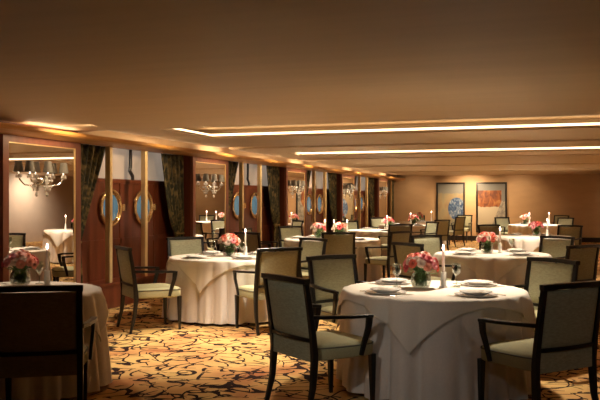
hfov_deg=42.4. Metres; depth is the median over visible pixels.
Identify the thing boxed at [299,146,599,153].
recessed light
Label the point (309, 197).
porthole
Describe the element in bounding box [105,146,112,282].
post
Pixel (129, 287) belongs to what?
armchair
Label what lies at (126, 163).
window
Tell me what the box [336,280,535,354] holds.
table overlay
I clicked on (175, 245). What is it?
armchair
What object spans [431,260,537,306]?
tablecloth
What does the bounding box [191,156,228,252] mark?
wall mirror
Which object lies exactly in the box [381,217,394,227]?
bouquet
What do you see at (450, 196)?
framed painting
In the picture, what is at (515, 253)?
dinner plate
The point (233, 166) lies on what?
curtain
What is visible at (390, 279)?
folded napkin
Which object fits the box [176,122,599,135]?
recessed light
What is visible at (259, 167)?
post
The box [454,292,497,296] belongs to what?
charger plate
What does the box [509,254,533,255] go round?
charger plate
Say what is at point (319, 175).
window
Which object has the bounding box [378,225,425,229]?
table overlay
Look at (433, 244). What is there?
armchair
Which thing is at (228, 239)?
bouquet
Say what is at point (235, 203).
porthole
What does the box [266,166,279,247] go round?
curtain
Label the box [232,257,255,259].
charger plate
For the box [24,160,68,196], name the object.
wall sconce
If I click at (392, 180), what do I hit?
curtain
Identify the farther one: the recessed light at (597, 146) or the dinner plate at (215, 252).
the recessed light at (597, 146)
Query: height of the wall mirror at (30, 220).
1.860 m
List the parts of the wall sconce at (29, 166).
lamp shade, plate, stem, lamp shade, lamp shade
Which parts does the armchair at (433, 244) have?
frame, backrest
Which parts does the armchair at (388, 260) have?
leg, seat, leg, frame, backrest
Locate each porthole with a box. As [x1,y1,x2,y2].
[99,189,124,226]
[133,190,155,224]
[232,192,245,218]
[249,192,256,217]
[307,194,311,214]
[316,194,322,214]
[355,195,357,211]
[361,195,364,211]
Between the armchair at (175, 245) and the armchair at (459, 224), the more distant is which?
the armchair at (459, 224)
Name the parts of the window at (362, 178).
transom pane, panel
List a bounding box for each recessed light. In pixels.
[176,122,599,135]
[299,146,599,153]
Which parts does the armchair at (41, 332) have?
leg, backrest, frame, leg, seat, leg, armrest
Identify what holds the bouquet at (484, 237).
on the table overlay at (493, 266)
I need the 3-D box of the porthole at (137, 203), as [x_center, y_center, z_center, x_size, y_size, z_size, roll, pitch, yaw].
[-2.358,0.110,11.748,0.064,0.548,0.593,0,0,19]
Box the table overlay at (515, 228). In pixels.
[508,224,558,234]
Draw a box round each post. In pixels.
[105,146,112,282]
[141,151,147,275]
[239,162,243,231]
[257,164,261,246]
[312,171,315,234]
[323,172,325,231]
[358,176,360,228]
[365,177,367,227]
[389,180,391,222]
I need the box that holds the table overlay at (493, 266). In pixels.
[428,250,554,282]
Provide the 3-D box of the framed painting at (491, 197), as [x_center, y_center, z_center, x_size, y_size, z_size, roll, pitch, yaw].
[6.771,0.260,27.338,1.065,1.780,0.060,0,0,19]
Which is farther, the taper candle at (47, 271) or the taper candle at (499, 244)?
the taper candle at (499, 244)
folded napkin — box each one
[377,287,393,289]
[385,278,401,280]
[466,289,485,292]
[469,279,487,282]
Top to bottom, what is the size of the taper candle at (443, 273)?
0.346 m
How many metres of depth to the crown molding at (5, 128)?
10.84 m
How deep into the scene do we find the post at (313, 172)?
18.88 m
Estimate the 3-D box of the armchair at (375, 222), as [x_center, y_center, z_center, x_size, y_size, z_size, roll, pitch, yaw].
[2.428,0.984,22.644,0.672,0.939,0.663,0,0,-27]
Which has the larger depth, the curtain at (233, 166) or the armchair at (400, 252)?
the curtain at (233, 166)
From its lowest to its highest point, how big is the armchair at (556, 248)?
0.939 m
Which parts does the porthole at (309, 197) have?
glass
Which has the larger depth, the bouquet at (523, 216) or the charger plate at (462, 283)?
the bouquet at (523, 216)
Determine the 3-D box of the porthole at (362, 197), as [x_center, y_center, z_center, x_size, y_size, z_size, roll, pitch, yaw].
[1.975,0.110,24.629,0.064,0.548,0.593,0,0,19]
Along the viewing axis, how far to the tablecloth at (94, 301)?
5.89 m
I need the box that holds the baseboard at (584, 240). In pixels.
[448,236,599,242]
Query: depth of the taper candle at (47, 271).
6.32 m
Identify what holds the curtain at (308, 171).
hanging from the wall at (187, 159)
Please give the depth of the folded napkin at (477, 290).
5.64 m
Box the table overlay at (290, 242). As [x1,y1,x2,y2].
[283,237,380,256]
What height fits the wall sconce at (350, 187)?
0.410 m
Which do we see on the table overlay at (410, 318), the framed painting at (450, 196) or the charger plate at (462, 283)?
the charger plate at (462, 283)
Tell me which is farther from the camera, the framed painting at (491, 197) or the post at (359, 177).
the framed painting at (491, 197)
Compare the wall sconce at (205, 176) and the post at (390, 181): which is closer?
the wall sconce at (205, 176)
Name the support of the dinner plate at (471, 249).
on the charger plate
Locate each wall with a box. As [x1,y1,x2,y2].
[0,121,377,247]
[388,174,599,237]
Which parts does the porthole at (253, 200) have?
glass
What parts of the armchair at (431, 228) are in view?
backrest, frame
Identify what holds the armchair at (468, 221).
on the floor
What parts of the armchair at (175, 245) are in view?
backrest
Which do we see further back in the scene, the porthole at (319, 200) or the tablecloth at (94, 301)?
the porthole at (319, 200)
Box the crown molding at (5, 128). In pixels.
[0,122,404,180]
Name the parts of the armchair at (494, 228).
backrest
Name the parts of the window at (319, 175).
panel, transom pane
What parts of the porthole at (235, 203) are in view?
glass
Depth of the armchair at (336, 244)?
12.41 m
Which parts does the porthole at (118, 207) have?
glass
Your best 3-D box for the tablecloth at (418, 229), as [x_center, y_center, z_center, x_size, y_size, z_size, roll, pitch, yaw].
[2.947,1.065,21.601,1.547,0.709,1.550,0,0,-19]
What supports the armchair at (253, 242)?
on the floor
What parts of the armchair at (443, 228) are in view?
backrest, frame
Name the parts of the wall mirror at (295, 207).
glass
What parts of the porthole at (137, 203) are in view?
glass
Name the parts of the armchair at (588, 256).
backrest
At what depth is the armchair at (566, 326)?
4.88 m
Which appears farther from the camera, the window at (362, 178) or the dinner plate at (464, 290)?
the window at (362, 178)
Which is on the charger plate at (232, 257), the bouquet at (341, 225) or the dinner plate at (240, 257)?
the dinner plate at (240, 257)
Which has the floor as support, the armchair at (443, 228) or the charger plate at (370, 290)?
the armchair at (443, 228)
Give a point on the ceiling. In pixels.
(146, 71)
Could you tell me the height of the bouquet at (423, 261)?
0.294 m
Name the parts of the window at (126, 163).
sill, panel moulding, panel, transom pane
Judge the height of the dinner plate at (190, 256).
0.027 m
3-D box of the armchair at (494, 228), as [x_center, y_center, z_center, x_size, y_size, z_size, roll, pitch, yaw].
[4.095,0.984,16.094,0.672,0.939,0.663,0,0,-20]
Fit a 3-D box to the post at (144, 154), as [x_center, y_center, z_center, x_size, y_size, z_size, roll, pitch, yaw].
[-2.256,0.182,11.204,0.080,1.845,0.070,0,0,19]
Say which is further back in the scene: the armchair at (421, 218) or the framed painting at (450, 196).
the framed painting at (450, 196)
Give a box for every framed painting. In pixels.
[436,182,464,230]
[476,182,506,231]
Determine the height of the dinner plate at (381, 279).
0.027 m
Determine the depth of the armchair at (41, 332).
4.69 m
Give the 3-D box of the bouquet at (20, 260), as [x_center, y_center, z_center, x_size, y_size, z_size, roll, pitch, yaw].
[-2.288,0.551,6.331,0.289,0.298,0.285,0,0,3]
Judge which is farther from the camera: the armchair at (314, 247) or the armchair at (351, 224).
the armchair at (351, 224)
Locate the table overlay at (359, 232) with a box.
[348,229,387,236]
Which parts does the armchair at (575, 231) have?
backrest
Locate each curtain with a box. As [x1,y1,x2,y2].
[81,144,104,282]
[161,153,184,239]
[229,161,238,210]
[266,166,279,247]
[307,170,310,195]
[328,173,336,234]
[368,178,374,217]
[392,180,393,218]
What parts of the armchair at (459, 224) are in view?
frame, backrest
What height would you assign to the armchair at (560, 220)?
0.939 m
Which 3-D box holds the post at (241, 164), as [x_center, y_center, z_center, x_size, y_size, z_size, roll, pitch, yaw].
[-1.108,0.182,14.616,0.080,1.845,0.070,0,0,19]
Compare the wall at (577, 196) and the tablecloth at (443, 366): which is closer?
the tablecloth at (443, 366)
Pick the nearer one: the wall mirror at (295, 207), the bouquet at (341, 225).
the bouquet at (341, 225)
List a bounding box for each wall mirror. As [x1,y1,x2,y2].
[0,134,80,282]
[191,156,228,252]
[285,167,306,236]
[341,174,354,220]
[378,178,387,216]
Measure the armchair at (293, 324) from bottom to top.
0.939 m
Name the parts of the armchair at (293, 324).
leg, backrest, frame, leg, leg, armrest, seat, leg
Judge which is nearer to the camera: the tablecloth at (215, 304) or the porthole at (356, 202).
the tablecloth at (215, 304)
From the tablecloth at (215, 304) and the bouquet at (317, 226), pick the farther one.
the bouquet at (317, 226)
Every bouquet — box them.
[1,249,38,285]
[217,233,240,256]
[310,223,325,237]
[331,222,345,234]
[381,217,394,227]
[403,251,438,287]
[408,214,419,224]
[414,212,422,221]
[476,231,497,252]
[520,214,530,223]
[528,221,543,235]
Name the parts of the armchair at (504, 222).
backrest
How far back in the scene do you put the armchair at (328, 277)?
7.17 m
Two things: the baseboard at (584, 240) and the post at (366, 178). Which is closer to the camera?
the post at (366, 178)
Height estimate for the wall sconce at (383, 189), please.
0.410 m
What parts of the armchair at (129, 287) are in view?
leg, backrest, frame, leg, armrest, armrest, seat, leg, leg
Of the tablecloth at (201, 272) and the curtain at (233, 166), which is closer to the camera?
the tablecloth at (201, 272)
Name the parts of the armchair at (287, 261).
leg, armrest, seat, leg, backrest, frame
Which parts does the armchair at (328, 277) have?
armrest, seat, backrest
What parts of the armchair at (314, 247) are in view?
seat, backrest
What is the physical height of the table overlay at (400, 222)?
0.379 m
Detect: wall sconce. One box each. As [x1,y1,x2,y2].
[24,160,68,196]
[203,174,224,197]
[292,180,305,197]
[345,184,354,197]
[381,187,387,198]
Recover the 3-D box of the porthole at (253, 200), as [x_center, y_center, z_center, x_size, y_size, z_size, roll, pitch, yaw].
[-0.913,0.110,16.042,0.064,0.548,0.593,0,0,19]
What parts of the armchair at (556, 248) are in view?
frame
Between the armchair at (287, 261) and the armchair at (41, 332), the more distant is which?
the armchair at (287, 261)
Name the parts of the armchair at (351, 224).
frame, backrest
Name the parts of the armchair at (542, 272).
armrest, backrest, frame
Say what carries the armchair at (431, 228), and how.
on the floor
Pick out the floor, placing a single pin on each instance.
(159, 360)
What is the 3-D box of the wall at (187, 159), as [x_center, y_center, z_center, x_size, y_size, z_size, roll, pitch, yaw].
[-1.743,0.150,13.827,0.720,2.600,31.100,0,0,19]
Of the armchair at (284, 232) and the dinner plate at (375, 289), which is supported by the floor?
the armchair at (284, 232)
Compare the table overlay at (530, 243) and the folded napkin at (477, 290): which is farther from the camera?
the table overlay at (530, 243)
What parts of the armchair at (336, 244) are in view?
backrest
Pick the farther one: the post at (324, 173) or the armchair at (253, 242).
the post at (324, 173)
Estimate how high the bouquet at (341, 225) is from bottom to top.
0.302 m
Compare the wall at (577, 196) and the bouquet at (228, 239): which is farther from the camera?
the wall at (577, 196)
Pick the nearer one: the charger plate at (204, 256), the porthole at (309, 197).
the charger plate at (204, 256)
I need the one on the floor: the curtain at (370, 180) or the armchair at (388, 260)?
the armchair at (388, 260)
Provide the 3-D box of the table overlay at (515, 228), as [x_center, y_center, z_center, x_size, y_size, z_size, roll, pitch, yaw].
[6.701,0.890,22.000,1.521,0.379,1.524,0,0,19]
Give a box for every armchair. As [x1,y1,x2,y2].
[0,285,97,399]
[114,245,181,333]
[166,237,203,258]
[233,247,302,335]
[234,232,261,252]
[242,228,278,251]
[261,273,375,399]
[278,226,302,246]
[299,238,327,278]
[306,254,365,323]
[321,232,356,258]
[338,221,358,234]
[364,231,411,280]
[369,217,384,228]
[378,224,412,255]
[391,242,457,280]
[409,215,424,220]
[410,235,442,275]
[412,221,438,237]
[420,219,450,250]
[449,217,465,246]
[451,215,472,242]
[477,224,499,249]
[477,280,599,399]
[494,217,509,234]
[510,257,579,369]
[539,236,574,263]
[552,215,569,223]
[557,217,573,224]
[557,225,582,248]
[565,244,599,288]
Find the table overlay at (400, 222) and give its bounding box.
[399,221,425,223]
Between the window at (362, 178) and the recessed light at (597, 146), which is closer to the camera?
the recessed light at (597, 146)
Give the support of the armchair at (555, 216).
on the floor
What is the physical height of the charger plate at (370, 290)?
0.015 m
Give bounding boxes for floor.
[60,240,599,399]
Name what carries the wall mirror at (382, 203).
attached to the wall at (187, 159)
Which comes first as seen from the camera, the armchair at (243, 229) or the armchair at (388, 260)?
the armchair at (388, 260)
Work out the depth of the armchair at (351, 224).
19.33 m
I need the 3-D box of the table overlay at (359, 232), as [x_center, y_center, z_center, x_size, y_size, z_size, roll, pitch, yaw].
[1.821,0.890,17.996,1.593,0.379,1.589,0,0,19]
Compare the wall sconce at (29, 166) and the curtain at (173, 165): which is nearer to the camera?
the wall sconce at (29, 166)
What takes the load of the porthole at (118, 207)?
attached to the window at (126, 163)
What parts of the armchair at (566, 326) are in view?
leg, seat, armrest, leg, frame, backrest, leg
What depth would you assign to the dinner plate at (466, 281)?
6.28 m
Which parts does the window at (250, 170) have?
panel, panel moulding, transom pane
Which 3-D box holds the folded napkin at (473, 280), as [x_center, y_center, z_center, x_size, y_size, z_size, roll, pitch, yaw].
[1.464,0.667,6.341,0.075,0.024,0.150,0,0,-32]
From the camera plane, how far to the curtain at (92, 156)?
10.05 m
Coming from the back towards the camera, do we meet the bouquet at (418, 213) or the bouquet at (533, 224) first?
the bouquet at (418, 213)
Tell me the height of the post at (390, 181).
1.845 m
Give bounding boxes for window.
[81,148,172,308]
[229,163,277,252]
[307,171,329,235]
[355,176,364,228]
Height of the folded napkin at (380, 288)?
0.024 m
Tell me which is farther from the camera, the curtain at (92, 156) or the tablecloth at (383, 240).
the tablecloth at (383, 240)
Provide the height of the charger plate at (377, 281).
0.015 m
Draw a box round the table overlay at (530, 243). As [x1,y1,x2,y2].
[490,235,574,251]
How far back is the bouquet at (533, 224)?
15.07 m
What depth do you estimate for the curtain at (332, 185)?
20.90 m
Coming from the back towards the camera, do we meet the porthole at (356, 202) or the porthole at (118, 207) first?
the porthole at (356, 202)
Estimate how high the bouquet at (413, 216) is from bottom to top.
0.300 m
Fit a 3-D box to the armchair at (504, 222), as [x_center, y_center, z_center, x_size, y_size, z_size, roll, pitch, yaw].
[6.211,0.984,23.059,0.672,0.939,0.663,0,0,-25]
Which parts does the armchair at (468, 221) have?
backrest, frame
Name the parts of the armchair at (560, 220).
backrest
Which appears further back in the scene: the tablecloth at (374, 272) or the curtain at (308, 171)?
the curtain at (308, 171)
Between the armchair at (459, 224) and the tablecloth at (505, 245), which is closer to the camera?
the tablecloth at (505, 245)
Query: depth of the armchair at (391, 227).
16.57 m
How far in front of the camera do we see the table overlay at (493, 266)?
9.46 m
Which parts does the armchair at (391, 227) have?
frame, backrest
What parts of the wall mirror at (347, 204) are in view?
glass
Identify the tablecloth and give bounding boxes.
[0,281,107,341]
[0,324,111,399]
[162,263,267,324]
[166,253,255,292]
[284,243,381,281]
[336,301,533,399]
[345,234,386,255]
[380,228,424,237]
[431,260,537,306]
[491,240,538,251]
[508,227,554,234]
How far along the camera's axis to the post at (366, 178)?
24.05 m
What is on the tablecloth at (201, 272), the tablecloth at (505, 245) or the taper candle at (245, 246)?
the taper candle at (245, 246)
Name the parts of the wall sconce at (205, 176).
lamp shade, lamp shade, lamp shade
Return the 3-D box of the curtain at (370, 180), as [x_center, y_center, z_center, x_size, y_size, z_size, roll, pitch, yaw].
[2.286,0.190,25.154,0.138,1.822,0.755,0,0,23]
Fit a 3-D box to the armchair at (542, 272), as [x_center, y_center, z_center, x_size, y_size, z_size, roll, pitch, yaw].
[1.986,0.984,6.671,0.663,0.939,0.672,0,0,-32]
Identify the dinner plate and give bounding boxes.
[186,255,205,257]
[202,251,220,253]
[234,255,253,258]
[370,287,400,292]
[379,278,407,282]
[458,248,475,250]
[459,289,492,295]
[464,280,492,284]
[513,252,530,254]
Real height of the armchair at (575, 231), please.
0.939 m
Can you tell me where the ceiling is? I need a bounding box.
[0,0,599,176]
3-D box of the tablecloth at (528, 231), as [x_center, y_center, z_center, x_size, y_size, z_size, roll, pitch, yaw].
[6.697,1.065,22.006,1.592,0.709,1.586,0,0,19]
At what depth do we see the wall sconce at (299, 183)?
17.47 m
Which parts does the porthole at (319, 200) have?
glass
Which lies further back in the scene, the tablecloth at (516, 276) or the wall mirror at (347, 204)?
the wall mirror at (347, 204)
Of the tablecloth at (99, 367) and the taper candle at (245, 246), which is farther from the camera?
the taper candle at (245, 246)
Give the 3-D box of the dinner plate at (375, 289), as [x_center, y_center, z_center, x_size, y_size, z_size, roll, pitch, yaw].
[0.644,0.679,5.806,0.238,0.027,0.238,0,0,-34]
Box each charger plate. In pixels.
[182,256,207,258]
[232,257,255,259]
[365,289,406,294]
[375,280,410,284]
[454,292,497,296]
[459,282,497,286]
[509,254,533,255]
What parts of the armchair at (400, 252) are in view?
backrest, frame, seat, armrest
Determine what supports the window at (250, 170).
in the wall at (187, 159)
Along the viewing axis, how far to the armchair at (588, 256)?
8.91 m
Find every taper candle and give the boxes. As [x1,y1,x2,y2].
[43,244,51,284]
[243,229,246,254]
[439,244,447,287]
[497,228,502,252]

